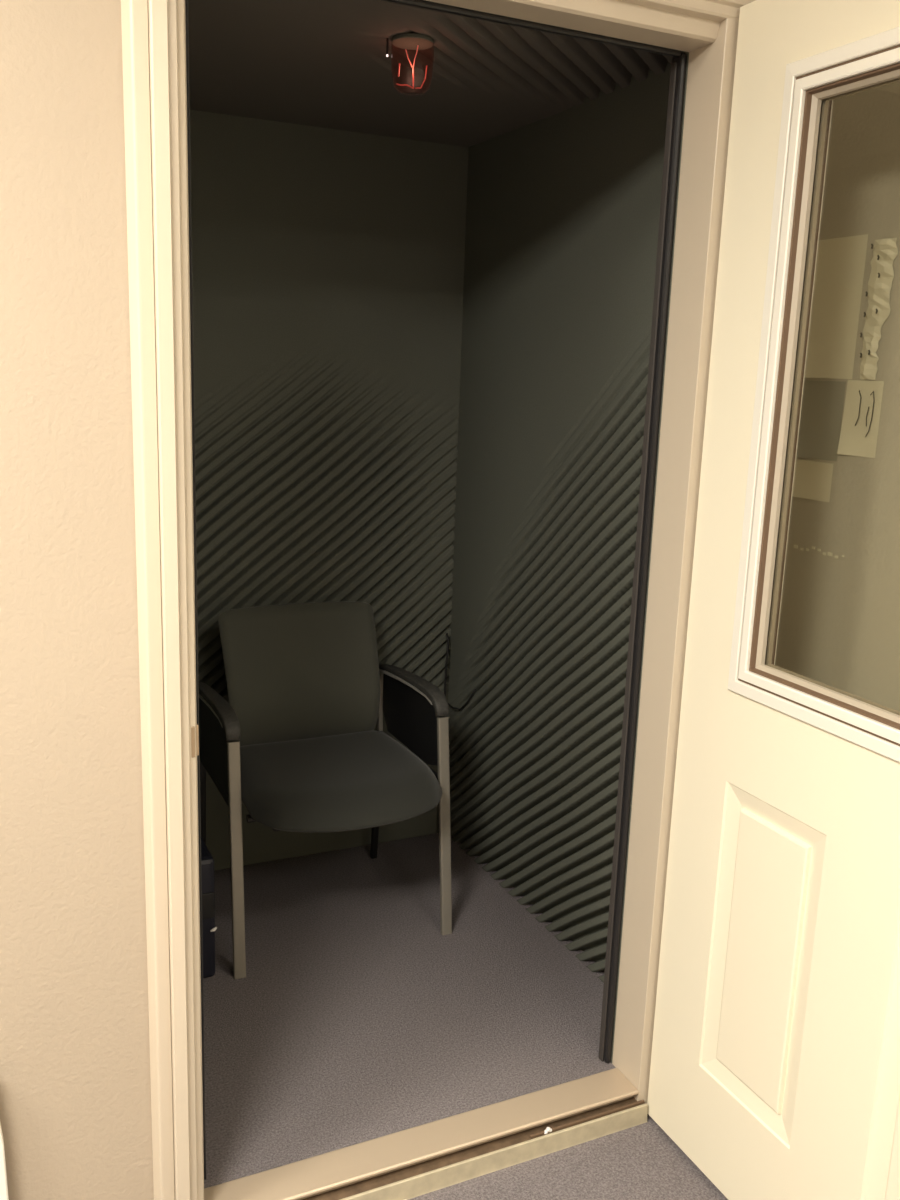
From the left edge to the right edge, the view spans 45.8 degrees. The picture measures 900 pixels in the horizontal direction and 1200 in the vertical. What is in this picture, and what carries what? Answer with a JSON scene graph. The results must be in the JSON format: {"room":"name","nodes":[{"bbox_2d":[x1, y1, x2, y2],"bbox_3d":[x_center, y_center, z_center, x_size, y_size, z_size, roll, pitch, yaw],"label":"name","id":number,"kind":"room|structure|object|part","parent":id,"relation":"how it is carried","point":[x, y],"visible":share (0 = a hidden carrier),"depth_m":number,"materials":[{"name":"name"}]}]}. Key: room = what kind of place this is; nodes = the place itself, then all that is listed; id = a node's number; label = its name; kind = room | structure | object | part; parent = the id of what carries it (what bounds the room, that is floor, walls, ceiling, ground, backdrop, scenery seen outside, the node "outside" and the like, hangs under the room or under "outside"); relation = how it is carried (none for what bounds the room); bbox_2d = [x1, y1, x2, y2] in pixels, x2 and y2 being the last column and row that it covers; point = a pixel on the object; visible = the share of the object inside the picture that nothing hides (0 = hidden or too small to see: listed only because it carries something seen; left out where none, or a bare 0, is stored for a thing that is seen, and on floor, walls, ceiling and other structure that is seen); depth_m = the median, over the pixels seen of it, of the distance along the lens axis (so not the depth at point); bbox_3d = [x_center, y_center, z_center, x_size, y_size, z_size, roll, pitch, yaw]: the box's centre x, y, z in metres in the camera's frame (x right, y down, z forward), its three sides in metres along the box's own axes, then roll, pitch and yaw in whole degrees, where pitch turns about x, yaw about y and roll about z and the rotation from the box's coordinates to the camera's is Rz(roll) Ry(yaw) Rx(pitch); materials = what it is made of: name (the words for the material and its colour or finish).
{"room":"soundproof booth","nodes":[
{"label":"soundproof booth","id":0,"kind":"room"},
{"bbox_2d":[0,0,153,1199],"bbox_3d":[-0.975,-0.100,1.355,3.800,2.560,0.060,-4,13,-25],"label":"wall","id":1,"kind":"structure","parent":0,"point":[76,1116],"depth_m":1.56,"materials":[{"name":"beige paint"}]},
{"bbox_2d":[121,0,755,1199],"bbox_3d":[0.004,0.023,1.848,1.067,2.180,0.142,-4,13,-25],"label":"door frame","id":2,"kind":"structure","parent":1,"relation":"attached to","point":[155,33],"depth_m":1.74,"materials":[{"name":"beige wood"}]},
{"bbox_3d":[-0.404,0.216,1.654,0.023,0.050,0.030,-4,13,-25],"label":"strike plate","id":3,"kind":"part","parent":2,"relation":"part of","materials":[{"name":"gold metal"}]},
{"bbox_2d":[647,0,899,1199],"bbox_3d":[0.631,0.131,1.595,0.114,2.094,0.906,-4,13,-25],"label":"door","id":4,"kind":"structure","parent":1,"relation":"in","point":[775,1066],"depth_m":1.78,"materials":[{"name":"beige paint"}]},
{"bbox_2d":[190,110,468,870],"bbox_3d":[-0.521,-0.249,2.973,1.210,2.080,0.084,-4,13,-25],"label":"wall","id":5,"kind":"structure","parent":0,"point":[328,264],"depth_m":2.94,"materials":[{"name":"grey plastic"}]},
{"bbox_2d":[203,833,615,1187],"bbox_3d":[-0.304,0.921,2.640,1.280,0.050,1.270,-4,13,-25],"label":"floor","id":6,"kind":"structure","parent":0,"point":[352,1019],"depth_m":2.47,"materials":[{"name":"grey carpet"}]},
{"bbox_2d":[201,837,216,977],"bbox_3d":[-0.652,0.724,2.640,0.075,0.310,0.331,-4,13,-25],"label":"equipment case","id":7,"kind":"object","parent":6,"relation":"on","point":[207,861],"visible":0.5,"depth_m":2.51,"materials":[{"name":"black plastic"}]},
{"bbox_3d":[-0.572,0.719,2.501,0.038,0.065,0.005,-4,13,-25],"label":"plate","id":8,"kind":"part","parent":7,"relation":"part of","materials":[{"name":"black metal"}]},
{"bbox_2d":[199,601,451,978],"bbox_3d":[-0.314,0.463,2.734,0.579,0.806,0.655,-4,13,-25],"label":"armchair","id":9,"kind":"object","parent":6,"relation":"on","point":[295,740],"visible":1,"depth_m":2.77,"materials":[{"name":"black fabric"}]},
{"bbox_3d":[-0.683,0.613,2.935,0.018,0.401,0.048,-4,13,-25],"label":"leg","id":10,"kind":"part","parent":9,"relation":"part of","materials":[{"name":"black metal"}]},
{"bbox_3d":[-0.601,0.262,2.681,0.038,0.035,0.385,-4,13,-25],"label":"arm rail","id":11,"kind":"part","parent":9,"relation":"part of","materials":[{"name":"silver metal"}]},
{"bbox_3d":[-0.597,0.351,2.685,0.006,0.184,0.390,-4,13,-25],"label":"panel","id":12,"kind":"part","parent":9,"relation":"part of","materials":[{"name":"black metal"}]},
{"bbox_3d":[-0.586,0.460,2.699,0.017,0.029,0.405,-3,13,-24],"label":"rail","id":13,"kind":"part","parent":9,"relation":"part of","materials":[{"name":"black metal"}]},
{"bbox_3d":[-0.506,0.619,2.525,0.029,0.577,0.076,-3,13,-21],"label":"leg","id":14,"kind":"part","parent":9,"relation":"part of","materials":[{"name":"silver metal"}]},
{"bbox_3d":[-0.406,0.212,2.887,0.436,0.388,0.148,-4,13,-25],"label":"backrest","id":15,"kind":"part","parent":9,"relation":"part of","materials":[{"name":"grey fabric"}]},
{"bbox_3d":[-0.285,0.446,2.654,0.499,0.075,0.497,-4,13,-25],"label":"seat","id":16,"kind":"part","parent":9,"relation":"part of","materials":[{"name":"black fabric"}]},
{"bbox_3d":[-0.306,0.471,2.722,0.500,0.024,0.280,-4,13,-25],"label":"cross rail","id":17,"kind":"part","parent":9,"relation":"part of","materials":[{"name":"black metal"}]},
{"bbox_3d":[-0.217,0.583,3.154,0.018,0.401,0.048,-4,13,-25],"label":"leg","id":18,"kind":"part","parent":9,"relation":"part of","materials":[{"name":"black metal"}]},
{"bbox_3d":[-0.113,0.230,2.910,0.038,0.035,0.385,-4,13,-25],"label":"arm rail","id":19,"kind":"part","parent":9,"relation":"part of","materials":[{"name":"silver metal"}]},
{"bbox_3d":[-0.114,0.429,2.921,0.017,0.029,0.405,-4,14,-26],"label":"rail","id":20,"kind":"part","parent":9,"relation":"part of","materials":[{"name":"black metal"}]},
{"bbox_3d":[-0.109,0.319,2.914,0.006,0.184,0.390,-4,13,-25],"label":"panel","id":21,"kind":"part","parent":9,"relation":"part of","materials":[{"name":"black metal"}]},
{"bbox_3d":[-0.014,0.586,2.756,0.029,0.577,0.076,-5,14,-29],"label":"leg","id":22,"kind":"part","parent":9,"relation":"part of","materials":[{"name":"silver metal"}]},
{"bbox_2d":[188,0,672,146],"bbox_3d":[-0.219,-1.145,2.204,1.210,0.077,1.220,-4,13,-25],"label":"ceiling","id":23,"kind":"structure","parent":0,"point":[317,63],"depth_m":2.21,"materials":[{"name":"grey plastic"}]},
{"bbox_2d":[386,33,433,94],"bbox_3d":[-0.072,-1.013,2.022,0.082,0.094,0.082,-8,16,-40],"label":"ceiling lamp","id":24,"kind":"object","parent":23,"relation":"hanging from","point":[410,41],"visible":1,"depth_m":2.01,"materials":[{"name":"red glass"}]},
{"bbox_3d":[-0.118,-1.047,2.015,0.004,0.028,0.004,-4,13,-25],"label":"indicator stem","id":25,"kind":"part","parent":24,"relation":"part of","materials":[{"name":"black metal"}]},
{"bbox_3d":[-0.070,-1.055,2.013,0.079,0.008,0.079,-4,13,-25],"label":"mounting plate","id":26,"kind":"part","parent":24,"relation":"part of","materials":[{"name":"grey plastic"}]},
{"bbox_2d":[424,0,688,1062],"bbox_3d":[0.006,-0.002,1.896,1.220,2.090,0.016,-4,13,-25],"label":"seal","id":27,"kind":"structure","parent":0,"point":[687,53],"depth_m":2.03,"materials":[{"name":"grey plastic"}]},
{"bbox_2d":[447,62,670,982],"bbox_3d":[0.302,-0.158,2.687,0.084,2.080,1.220,-4,13,-25],"label":"wall","id":28,"kind":"structure","parent":0,"point":[563,208],"depth_m":2.69,"materials":[{"name":"grey plastic"}]},
{"bbox_2d":[444,633,475,709],"bbox_3d":[0.015,0.441,3.230,0.034,0.661,0.181,-6,14,-31],"label":"cable","id":29,"kind":"object","parent":28,"relation":"attached to","point":[447,636],"visible":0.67,"depth_m":3.24,"materials":[{"name":"black plastic"}]},
{"bbox_2d":[408,1114,727,1199],"bbox_3d":[-0.267,1.538,0.077,3.800,0.050,3.530,-4,13,-25],"label":"floor","id":30,"kind":"structure","parent":0,"point":[639,1162],"depth_m":2.04,"materials":[{"name":"grey carpet"}]},
{"bbox_2d":[0,1122,8,1199],"bbox_3d":[-0.953,0.940,1.546,0.578,0.450,0.025,-4,13,-25],"label":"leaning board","id":31,"kind":"object","parent":30,"relation":"on","point":[3,1175],"visible":1,"depth_m":1.65,"materials":[{"name":"white"}]},
{"bbox_2d":[204,1068,647,1199],"bbox_3d":[-0.039,1.065,2.034,0.945,0.063,0.114,-4,13,-25],"label":"threshold","id":32,"kind":"object","parent":30,"relation":"on","point":[426,1158],"visible":0.98,"depth_m":2.04,"materials":[{"name":"beige"}]},
{"bbox_3d":[-0.021,1.086,1.998,0.945,0.039,0.009,-4,13,-25],"label":"kick plate","id":33,"kind":"part","parent":32,"relation":"part of","materials":[{"name":"metal"}]},
{"bbox_2d":[775,81,899,711],"bbox_3d":[1.457,0.157,0.573,0.100,2.560,3.500,-4,13,-25],"label":"wall","id":34,"kind":"structure","parent":0,"point":[839,622],"depth_m":1.92,"materials":[{"name":"beige paint"}]},
{"bbox_2d":[792,459,832,501],"bbox_3d":[0.688,-0.229,2.034,0.005,0.072,0.106,-4,13,-25],"label":"paper notice","id":35,"kind":"object","parent":34,"relation":"attached to","point":[812,479],"visible":0.86,"depth_m":2.03,"materials":[{"name":"beige paper"}]},
{"bbox_2d":[794,544,844,558],"bbox_3d":[0.701,-0.093,2.027,0.001,0.012,0.130,-4,13,-25],"label":"residue","id":36,"kind":"object","parent":34,"relation":"attached to","point":[795,546],"visible":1,"depth_m":2.02,"materials":[{"name":"beige paper"}]},
{"bbox_2d":[796,380,845,460],"bbox_3d":[0.693,-0.339,2.006,0.007,0.145,0.114,-4,13,-25],"label":"paper notice","id":37,"kind":"object","parent":34,"relation":"attached to","point":[822,401],"visible":0.92,"depth_m":2.00,"materials":[{"name":"grey paper"}]},
{"bbox_2d":[805,234,867,378],"bbox_3d":[0.702,-0.535,1.957,0.009,0.250,0.128,-4,13,-25],"label":"paper notice","id":38,"kind":"object","parent":34,"relation":"attached to","point":[840,264],"visible":0.88,"depth_m":1.95,"materials":[{"name":"beige paper"}]},
{"bbox_2d":[837,380,883,457],"bbox_3d":[0.737,-0.326,1.914,0.007,0.134,0.084,-4,13,-25],"label":"paper notice","id":39,"kind":"object","parent":34,"relation":"attached to","point":[862,408],"visible":1,"depth_m":1.91,"materials":[{"name":"beige paper"}]},
{"bbox_2d":[860,238,897,379],"bbox_3d":[0.743,-0.507,1.862,0.013,0.238,0.059,-4,13,-25],"label":"paper strip","id":40,"kind":"object","parent":34,"relation":"attached to","point":[885,251],"visible":1,"depth_m":1.86,"materials":[{"name":"beige paper"}]}
]}

